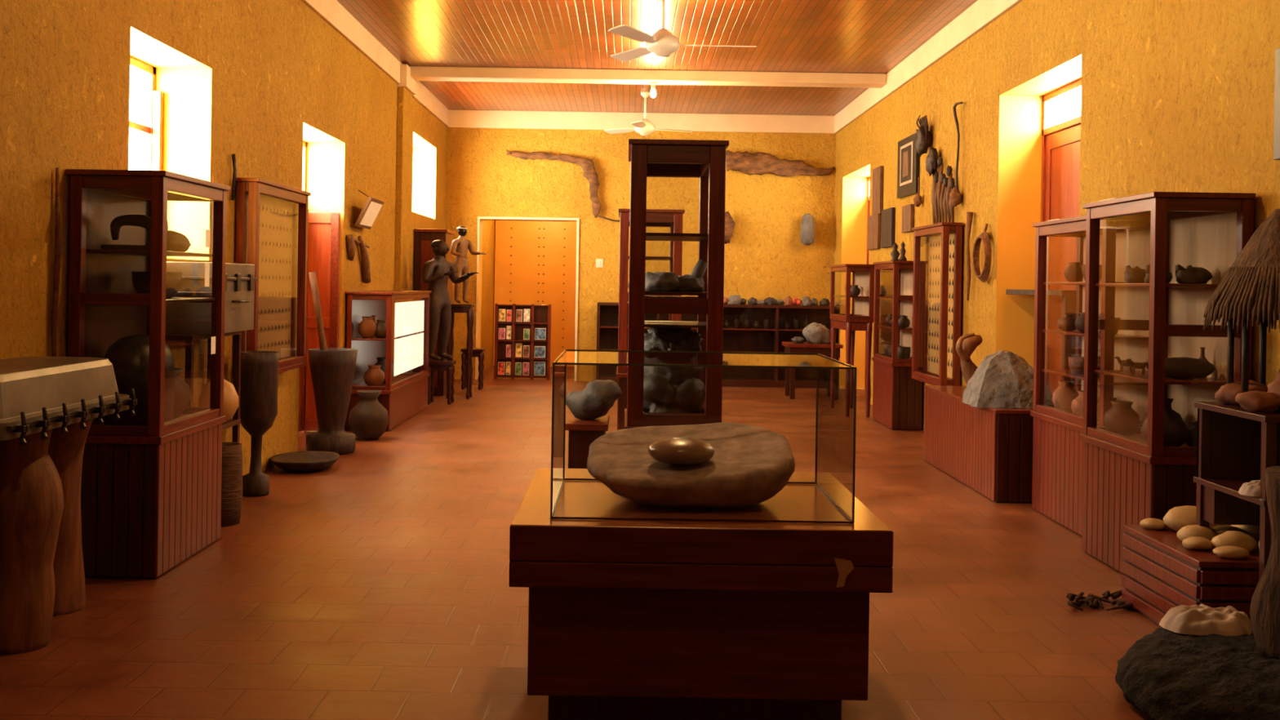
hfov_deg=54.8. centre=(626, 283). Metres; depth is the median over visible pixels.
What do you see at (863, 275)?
display case
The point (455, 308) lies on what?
pedestal
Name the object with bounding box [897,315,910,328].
clay pot
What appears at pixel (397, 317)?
display panel
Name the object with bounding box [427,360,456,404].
stool
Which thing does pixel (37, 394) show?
drum
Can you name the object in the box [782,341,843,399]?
table
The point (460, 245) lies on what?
statue
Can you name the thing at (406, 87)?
pilaster
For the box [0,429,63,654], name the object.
drum leg
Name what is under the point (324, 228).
door
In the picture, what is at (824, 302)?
specimen
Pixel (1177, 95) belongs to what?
wall
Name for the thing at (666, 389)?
stone artifacts
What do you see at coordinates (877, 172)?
carved panel
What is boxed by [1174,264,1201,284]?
bird figurine
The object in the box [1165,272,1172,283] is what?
bird figurine
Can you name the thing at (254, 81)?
wall
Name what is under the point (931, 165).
mask
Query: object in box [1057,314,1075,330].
clay pot
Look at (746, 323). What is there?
clay pot
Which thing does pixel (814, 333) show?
rock
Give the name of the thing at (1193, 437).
clay pot
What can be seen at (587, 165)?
branch
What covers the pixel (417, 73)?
ceiling beam
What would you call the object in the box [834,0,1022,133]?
trim
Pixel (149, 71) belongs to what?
window
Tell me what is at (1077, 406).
clay pot
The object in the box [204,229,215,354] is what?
labels
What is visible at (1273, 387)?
rock
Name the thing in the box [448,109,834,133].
trim
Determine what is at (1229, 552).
pebble
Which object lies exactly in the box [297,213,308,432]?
door
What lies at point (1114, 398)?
clay pot
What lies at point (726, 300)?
specimen
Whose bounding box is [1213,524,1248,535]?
pebble
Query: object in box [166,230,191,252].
stone axe
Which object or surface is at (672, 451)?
stone
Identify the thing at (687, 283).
stone
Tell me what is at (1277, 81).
framed print
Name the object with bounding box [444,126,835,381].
wall
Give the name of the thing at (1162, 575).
wooden crate
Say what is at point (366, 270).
tools
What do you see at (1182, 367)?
vessel
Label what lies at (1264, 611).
trunk
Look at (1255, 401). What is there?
rock
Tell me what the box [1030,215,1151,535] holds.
display case
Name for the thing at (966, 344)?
carving
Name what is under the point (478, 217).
trim
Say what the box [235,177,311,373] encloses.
display case
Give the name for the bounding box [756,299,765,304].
specimen
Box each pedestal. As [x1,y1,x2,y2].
[446,303,475,399]
[508,467,893,719]
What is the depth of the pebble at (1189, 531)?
5.13 m
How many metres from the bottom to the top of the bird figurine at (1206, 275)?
0.094 m
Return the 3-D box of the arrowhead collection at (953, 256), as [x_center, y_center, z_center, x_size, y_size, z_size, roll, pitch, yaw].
[2.876,0.170,11.297,0.014,1.150,0.835,1,0,0]
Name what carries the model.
on the shelf at (1236, 446)
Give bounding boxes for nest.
[800,213,814,244]
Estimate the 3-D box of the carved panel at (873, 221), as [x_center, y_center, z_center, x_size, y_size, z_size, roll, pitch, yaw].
[2.927,-0.604,14.600,0.035,0.400,0.600,1,0,0]
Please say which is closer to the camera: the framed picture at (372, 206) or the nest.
the framed picture at (372, 206)
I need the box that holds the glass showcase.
[550,349,857,523]
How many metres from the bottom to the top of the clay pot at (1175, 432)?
0.240 m
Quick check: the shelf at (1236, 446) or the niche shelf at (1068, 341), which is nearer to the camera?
the shelf at (1236, 446)
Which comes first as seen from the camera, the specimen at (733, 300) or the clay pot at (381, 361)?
the clay pot at (381, 361)
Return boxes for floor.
[0,365,1159,719]
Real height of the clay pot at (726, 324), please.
0.100 m
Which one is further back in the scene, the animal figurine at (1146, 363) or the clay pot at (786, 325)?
the clay pot at (786, 325)
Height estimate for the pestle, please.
0.180 m
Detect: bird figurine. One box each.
[1123,265,1146,283]
[1143,264,1168,283]
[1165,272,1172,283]
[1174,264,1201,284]
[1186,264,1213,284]
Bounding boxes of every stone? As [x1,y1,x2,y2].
[565,379,622,420]
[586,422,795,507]
[644,271,679,291]
[648,437,714,465]
[674,274,704,292]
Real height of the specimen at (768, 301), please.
0.112 m
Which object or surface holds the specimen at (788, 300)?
on the shelf at (751, 340)
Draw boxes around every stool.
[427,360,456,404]
[460,347,484,389]
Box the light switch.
[595,258,603,267]
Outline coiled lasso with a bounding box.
[972,223,991,282]
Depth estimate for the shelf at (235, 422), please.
7.47 m
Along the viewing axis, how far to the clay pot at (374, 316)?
11.93 m
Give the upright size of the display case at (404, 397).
1.285 m
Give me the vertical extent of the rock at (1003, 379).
0.378 m
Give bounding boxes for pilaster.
[394,64,416,302]
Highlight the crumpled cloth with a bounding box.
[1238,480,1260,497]
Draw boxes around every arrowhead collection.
[257,205,291,348]
[928,238,954,367]
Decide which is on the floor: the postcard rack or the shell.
the postcard rack
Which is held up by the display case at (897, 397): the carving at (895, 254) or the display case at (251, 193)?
the carving at (895, 254)
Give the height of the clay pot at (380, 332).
0.170 m
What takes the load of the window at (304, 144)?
in the wall at (254, 81)
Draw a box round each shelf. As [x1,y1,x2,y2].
[164,331,242,443]
[595,302,831,388]
[644,320,706,328]
[1006,288,1076,388]
[1193,401,1279,581]
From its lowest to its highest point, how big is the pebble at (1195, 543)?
0.057 m
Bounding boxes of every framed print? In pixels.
[897,132,919,198]
[1273,47,1279,159]
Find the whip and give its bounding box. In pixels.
[949,102,963,207]
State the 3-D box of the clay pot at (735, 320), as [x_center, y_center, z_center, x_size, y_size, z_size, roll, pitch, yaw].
[1.532,0.549,17.200,0.099,0.150,0.101,1,0,0]
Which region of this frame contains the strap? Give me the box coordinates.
[50,167,61,356]
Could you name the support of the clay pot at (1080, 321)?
in the display case at (1057, 445)
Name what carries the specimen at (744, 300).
on the shelf at (751, 340)
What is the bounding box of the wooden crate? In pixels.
[1121,524,1259,626]
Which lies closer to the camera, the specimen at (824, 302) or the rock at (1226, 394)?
the rock at (1226, 394)
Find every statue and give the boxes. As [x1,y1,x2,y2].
[422,240,478,360]
[450,226,485,303]
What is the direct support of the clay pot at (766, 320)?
in the shelf at (751, 340)
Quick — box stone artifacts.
[643,327,705,413]
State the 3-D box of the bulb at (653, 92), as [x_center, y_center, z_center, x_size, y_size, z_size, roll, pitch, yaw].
[0.305,-2.208,14.100,0.110,0.175,0.110,1,0,0]
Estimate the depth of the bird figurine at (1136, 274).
6.27 m
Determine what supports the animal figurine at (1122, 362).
in the display case at (1132, 479)
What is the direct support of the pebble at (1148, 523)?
on the wooden crate
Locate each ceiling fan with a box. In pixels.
[604,91,693,135]
[608,0,756,62]
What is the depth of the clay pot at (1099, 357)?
7.05 m
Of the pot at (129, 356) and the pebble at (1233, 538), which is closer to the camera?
the pebble at (1233, 538)
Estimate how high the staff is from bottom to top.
0.641 m
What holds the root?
on the floor
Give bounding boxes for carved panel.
[866,213,880,249]
[871,165,883,215]
[880,207,894,248]
[902,204,914,232]
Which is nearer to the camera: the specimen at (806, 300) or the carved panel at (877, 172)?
the carved panel at (877, 172)
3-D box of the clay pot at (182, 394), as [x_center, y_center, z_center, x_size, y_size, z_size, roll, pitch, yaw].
[-2.369,0.566,6.349,0.240,0.250,0.240,1,0,0]
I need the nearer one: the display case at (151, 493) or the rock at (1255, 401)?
the rock at (1255, 401)
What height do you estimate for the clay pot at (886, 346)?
0.140 m
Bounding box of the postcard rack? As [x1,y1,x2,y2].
[493,303,551,379]
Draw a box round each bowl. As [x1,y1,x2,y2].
[131,271,182,297]
[270,450,339,472]
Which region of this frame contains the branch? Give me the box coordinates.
[506,149,600,217]
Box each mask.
[915,115,931,156]
[925,146,937,219]
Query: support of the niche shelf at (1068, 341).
on the floor
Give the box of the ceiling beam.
[408,66,886,88]
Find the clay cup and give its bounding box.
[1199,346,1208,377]
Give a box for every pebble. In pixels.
[1139,518,1166,529]
[1163,505,1221,531]
[1176,524,1216,541]
[1182,536,1213,550]
[1210,530,1257,552]
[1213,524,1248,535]
[1213,545,1249,559]
[1231,524,1259,543]
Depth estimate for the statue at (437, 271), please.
13.97 m
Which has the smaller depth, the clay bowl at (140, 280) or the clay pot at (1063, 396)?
the clay bowl at (140, 280)
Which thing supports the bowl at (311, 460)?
on the floor
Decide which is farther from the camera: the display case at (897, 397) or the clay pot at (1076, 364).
the display case at (897, 397)
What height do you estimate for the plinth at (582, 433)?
0.540 m
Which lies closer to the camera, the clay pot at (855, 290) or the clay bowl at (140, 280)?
the clay bowl at (140, 280)
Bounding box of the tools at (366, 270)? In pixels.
[346,234,370,283]
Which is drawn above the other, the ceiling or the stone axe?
the ceiling
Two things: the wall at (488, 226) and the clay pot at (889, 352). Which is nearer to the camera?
the clay pot at (889, 352)
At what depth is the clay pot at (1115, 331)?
6.92 m
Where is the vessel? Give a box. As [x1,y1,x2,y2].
[1164,356,1215,378]
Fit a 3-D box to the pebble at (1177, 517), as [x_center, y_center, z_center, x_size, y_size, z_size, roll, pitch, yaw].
[2.480,1.038,5.399,0.264,0.122,0.187,1,0,0]
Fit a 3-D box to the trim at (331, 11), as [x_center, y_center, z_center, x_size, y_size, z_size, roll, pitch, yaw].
[-2.536,-2.340,7.650,0.035,0.240,19.700,1,0,0]
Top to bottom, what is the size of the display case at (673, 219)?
1.995 m
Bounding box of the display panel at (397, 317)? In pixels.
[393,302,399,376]
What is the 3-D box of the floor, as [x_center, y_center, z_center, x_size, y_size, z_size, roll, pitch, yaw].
[0.162,1.453,9.250,6.390,0.100,23.500,1,0,0]
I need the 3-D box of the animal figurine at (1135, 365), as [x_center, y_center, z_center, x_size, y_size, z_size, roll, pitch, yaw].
[2.589,0.422,6.250,0.111,0.078,0.032,1,0,0]
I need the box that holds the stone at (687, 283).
[674,274,704,292]
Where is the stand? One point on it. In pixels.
(850, 328)
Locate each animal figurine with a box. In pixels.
[1114,356,1133,371]
[1126,358,1146,374]
[1142,361,1148,369]
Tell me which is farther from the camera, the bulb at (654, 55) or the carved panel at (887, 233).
the carved panel at (887, 233)
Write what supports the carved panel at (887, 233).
attached to the wall at (1177, 95)
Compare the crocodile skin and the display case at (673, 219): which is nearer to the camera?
the display case at (673, 219)
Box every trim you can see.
[151,90,164,170]
[301,0,448,126]
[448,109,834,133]
[475,216,579,381]
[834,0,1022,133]
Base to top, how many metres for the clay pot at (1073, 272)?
0.120 m
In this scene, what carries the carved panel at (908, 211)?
attached to the wall at (1177, 95)
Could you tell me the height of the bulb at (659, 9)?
0.175 m
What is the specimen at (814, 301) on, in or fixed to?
on the shelf at (751, 340)
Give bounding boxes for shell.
[724,211,735,244]
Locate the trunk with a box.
[1249,466,1279,659]
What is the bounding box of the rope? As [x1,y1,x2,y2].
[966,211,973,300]
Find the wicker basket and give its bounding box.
[220,441,242,527]
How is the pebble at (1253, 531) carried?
on the wooden crate
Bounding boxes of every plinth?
[565,414,608,468]
[924,385,1033,503]
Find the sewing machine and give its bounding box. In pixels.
[101,214,168,249]
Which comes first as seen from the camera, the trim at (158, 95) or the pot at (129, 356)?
the pot at (129, 356)
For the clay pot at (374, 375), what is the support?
on the display case at (404, 397)
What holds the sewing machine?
in the display case at (151, 493)
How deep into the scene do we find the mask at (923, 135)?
11.93 m
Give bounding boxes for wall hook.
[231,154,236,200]
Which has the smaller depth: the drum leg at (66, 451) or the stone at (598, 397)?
the drum leg at (66, 451)
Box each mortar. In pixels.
[240,351,279,497]
[305,271,357,454]
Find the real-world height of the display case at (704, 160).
2.125 m
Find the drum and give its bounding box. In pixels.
[0,356,137,445]
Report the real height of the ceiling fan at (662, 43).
0.670 m
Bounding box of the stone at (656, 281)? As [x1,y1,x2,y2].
[644,271,679,291]
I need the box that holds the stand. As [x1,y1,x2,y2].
[831,319,872,417]
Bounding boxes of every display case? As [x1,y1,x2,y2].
[66,168,230,578]
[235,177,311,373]
[345,289,431,431]
[616,208,684,430]
[624,138,728,428]
[829,263,874,322]
[871,260,924,430]
[911,222,963,386]
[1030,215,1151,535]
[1080,191,1255,574]
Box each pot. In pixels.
[100,333,174,425]
[173,368,191,417]
[358,316,376,337]
[363,364,385,386]
[371,315,377,336]
[374,320,386,337]
[374,356,394,383]
[723,320,729,328]
[733,317,740,328]
[742,313,750,328]
[752,320,759,328]
[763,317,770,328]
[782,321,790,328]
[793,318,799,328]
[803,315,810,328]
[850,284,860,296]
[884,314,892,325]
[884,343,891,356]
[887,344,898,357]
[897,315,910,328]
[897,346,911,359]
[1052,380,1079,413]
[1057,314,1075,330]
[1063,262,1083,281]
[1068,356,1084,373]
[1071,390,1099,416]
[1075,312,1084,333]
[1081,264,1102,281]
[1097,356,1100,377]
[1097,396,1116,421]
[1098,317,1120,335]
[1103,400,1140,436]
[1140,398,1189,446]
[1141,409,1182,425]
[1186,421,1197,446]
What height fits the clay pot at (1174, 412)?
0.170 m
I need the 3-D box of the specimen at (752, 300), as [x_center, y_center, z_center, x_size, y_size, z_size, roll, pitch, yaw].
[1.740,0.244,17.100,0.135,0.106,0.150,1,0,0]
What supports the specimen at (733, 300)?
on the shelf at (751, 340)
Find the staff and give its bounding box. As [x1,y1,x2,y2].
[931,156,955,223]
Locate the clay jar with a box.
[348,390,388,439]
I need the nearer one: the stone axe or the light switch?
the stone axe
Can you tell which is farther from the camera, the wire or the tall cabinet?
the wire
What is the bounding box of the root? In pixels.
[1066,590,1138,611]
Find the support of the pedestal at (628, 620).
on the floor
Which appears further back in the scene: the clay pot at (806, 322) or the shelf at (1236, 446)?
the clay pot at (806, 322)
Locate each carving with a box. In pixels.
[890,241,906,260]
[955,333,982,384]
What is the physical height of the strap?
0.980 m
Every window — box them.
[128,56,155,170]
[302,141,306,191]
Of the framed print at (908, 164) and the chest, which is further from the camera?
the framed print at (908, 164)
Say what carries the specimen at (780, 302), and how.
on the shelf at (751, 340)
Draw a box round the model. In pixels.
[1203,208,1279,408]
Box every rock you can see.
[791,336,804,343]
[802,322,831,343]
[961,350,1053,408]
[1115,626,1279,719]
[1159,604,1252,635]
[1214,379,1267,405]
[1235,390,1279,413]
[1266,368,1279,411]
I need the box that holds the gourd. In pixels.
[198,378,239,421]
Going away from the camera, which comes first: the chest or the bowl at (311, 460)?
the chest
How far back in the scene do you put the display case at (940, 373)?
11.05 m
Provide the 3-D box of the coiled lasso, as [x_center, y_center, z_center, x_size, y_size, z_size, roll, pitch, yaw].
[2.896,-0.246,10.019,0.074,0.482,0.370,1,0,0]
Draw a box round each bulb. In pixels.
[648,81,657,97]
[651,53,657,58]
[656,0,662,15]
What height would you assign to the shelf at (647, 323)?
0.012 m
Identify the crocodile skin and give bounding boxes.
[725,150,835,177]
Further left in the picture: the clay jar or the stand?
the clay jar
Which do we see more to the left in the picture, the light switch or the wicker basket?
the wicker basket
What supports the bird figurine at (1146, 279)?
in the display case at (1132, 479)
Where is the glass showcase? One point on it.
(833, 419)
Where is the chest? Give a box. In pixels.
[165,261,257,334]
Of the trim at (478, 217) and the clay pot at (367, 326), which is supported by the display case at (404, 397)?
the clay pot at (367, 326)
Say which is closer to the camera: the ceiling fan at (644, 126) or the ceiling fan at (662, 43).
the ceiling fan at (662, 43)
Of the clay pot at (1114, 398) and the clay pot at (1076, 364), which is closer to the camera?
the clay pot at (1114, 398)
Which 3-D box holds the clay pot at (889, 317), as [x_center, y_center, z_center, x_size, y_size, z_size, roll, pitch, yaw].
[2.755,0.383,12.850,0.121,0.120,0.122,1,0,0]
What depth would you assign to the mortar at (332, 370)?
9.83 m
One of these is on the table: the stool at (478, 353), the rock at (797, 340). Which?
the rock at (797, 340)
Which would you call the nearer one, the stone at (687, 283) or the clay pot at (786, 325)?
the stone at (687, 283)
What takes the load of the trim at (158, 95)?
attached to the wall at (254, 81)
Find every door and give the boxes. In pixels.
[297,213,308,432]
[305,212,340,431]
[493,220,577,367]
[864,177,870,389]
[1040,79,1081,395]
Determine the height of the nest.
0.440 m
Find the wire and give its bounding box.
[598,215,620,221]
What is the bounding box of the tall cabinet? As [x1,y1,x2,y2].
[413,228,455,395]
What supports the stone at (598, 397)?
on the plinth at (582, 433)
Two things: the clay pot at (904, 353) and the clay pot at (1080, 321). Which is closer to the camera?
the clay pot at (1080, 321)
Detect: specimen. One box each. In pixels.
[723,297,728,304]
[728,294,741,304]
[739,297,746,304]
[747,297,756,304]
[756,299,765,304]
[763,297,777,305]
[776,298,784,305]
[784,295,792,305]
[792,297,801,305]
[801,296,811,306]
[810,297,817,305]
[819,297,830,306]
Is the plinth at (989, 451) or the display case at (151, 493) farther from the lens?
the plinth at (989, 451)
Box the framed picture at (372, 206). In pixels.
[354,190,383,229]
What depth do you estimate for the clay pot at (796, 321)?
17.16 m
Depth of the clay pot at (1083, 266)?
7.18 m
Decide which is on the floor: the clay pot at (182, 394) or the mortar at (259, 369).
the mortar at (259, 369)
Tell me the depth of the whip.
10.82 m
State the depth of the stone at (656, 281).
6.40 m
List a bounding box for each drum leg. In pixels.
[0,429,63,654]
[48,418,93,616]
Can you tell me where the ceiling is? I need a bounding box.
[337,0,977,115]
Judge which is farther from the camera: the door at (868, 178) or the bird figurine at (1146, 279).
the door at (868, 178)
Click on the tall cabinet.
(424, 237)
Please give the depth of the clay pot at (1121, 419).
6.39 m
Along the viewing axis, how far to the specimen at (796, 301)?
17.20 m
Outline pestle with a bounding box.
[689,259,707,292]
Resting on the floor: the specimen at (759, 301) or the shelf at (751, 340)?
the shelf at (751, 340)
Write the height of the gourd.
0.300 m
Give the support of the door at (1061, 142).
in the wall at (1177, 95)
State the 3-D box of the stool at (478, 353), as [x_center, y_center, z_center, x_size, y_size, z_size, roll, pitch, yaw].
[-1.998,1.109,16.000,0.280,0.520,0.280,1,0,0]
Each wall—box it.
[0,0,446,475]
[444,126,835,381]
[480,220,495,371]
[834,0,1279,430]
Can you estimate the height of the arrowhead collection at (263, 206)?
1.005 m
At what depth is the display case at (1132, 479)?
6.08 m
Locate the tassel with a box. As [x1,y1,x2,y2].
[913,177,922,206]
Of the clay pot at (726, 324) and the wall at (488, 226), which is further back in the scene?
the wall at (488, 226)

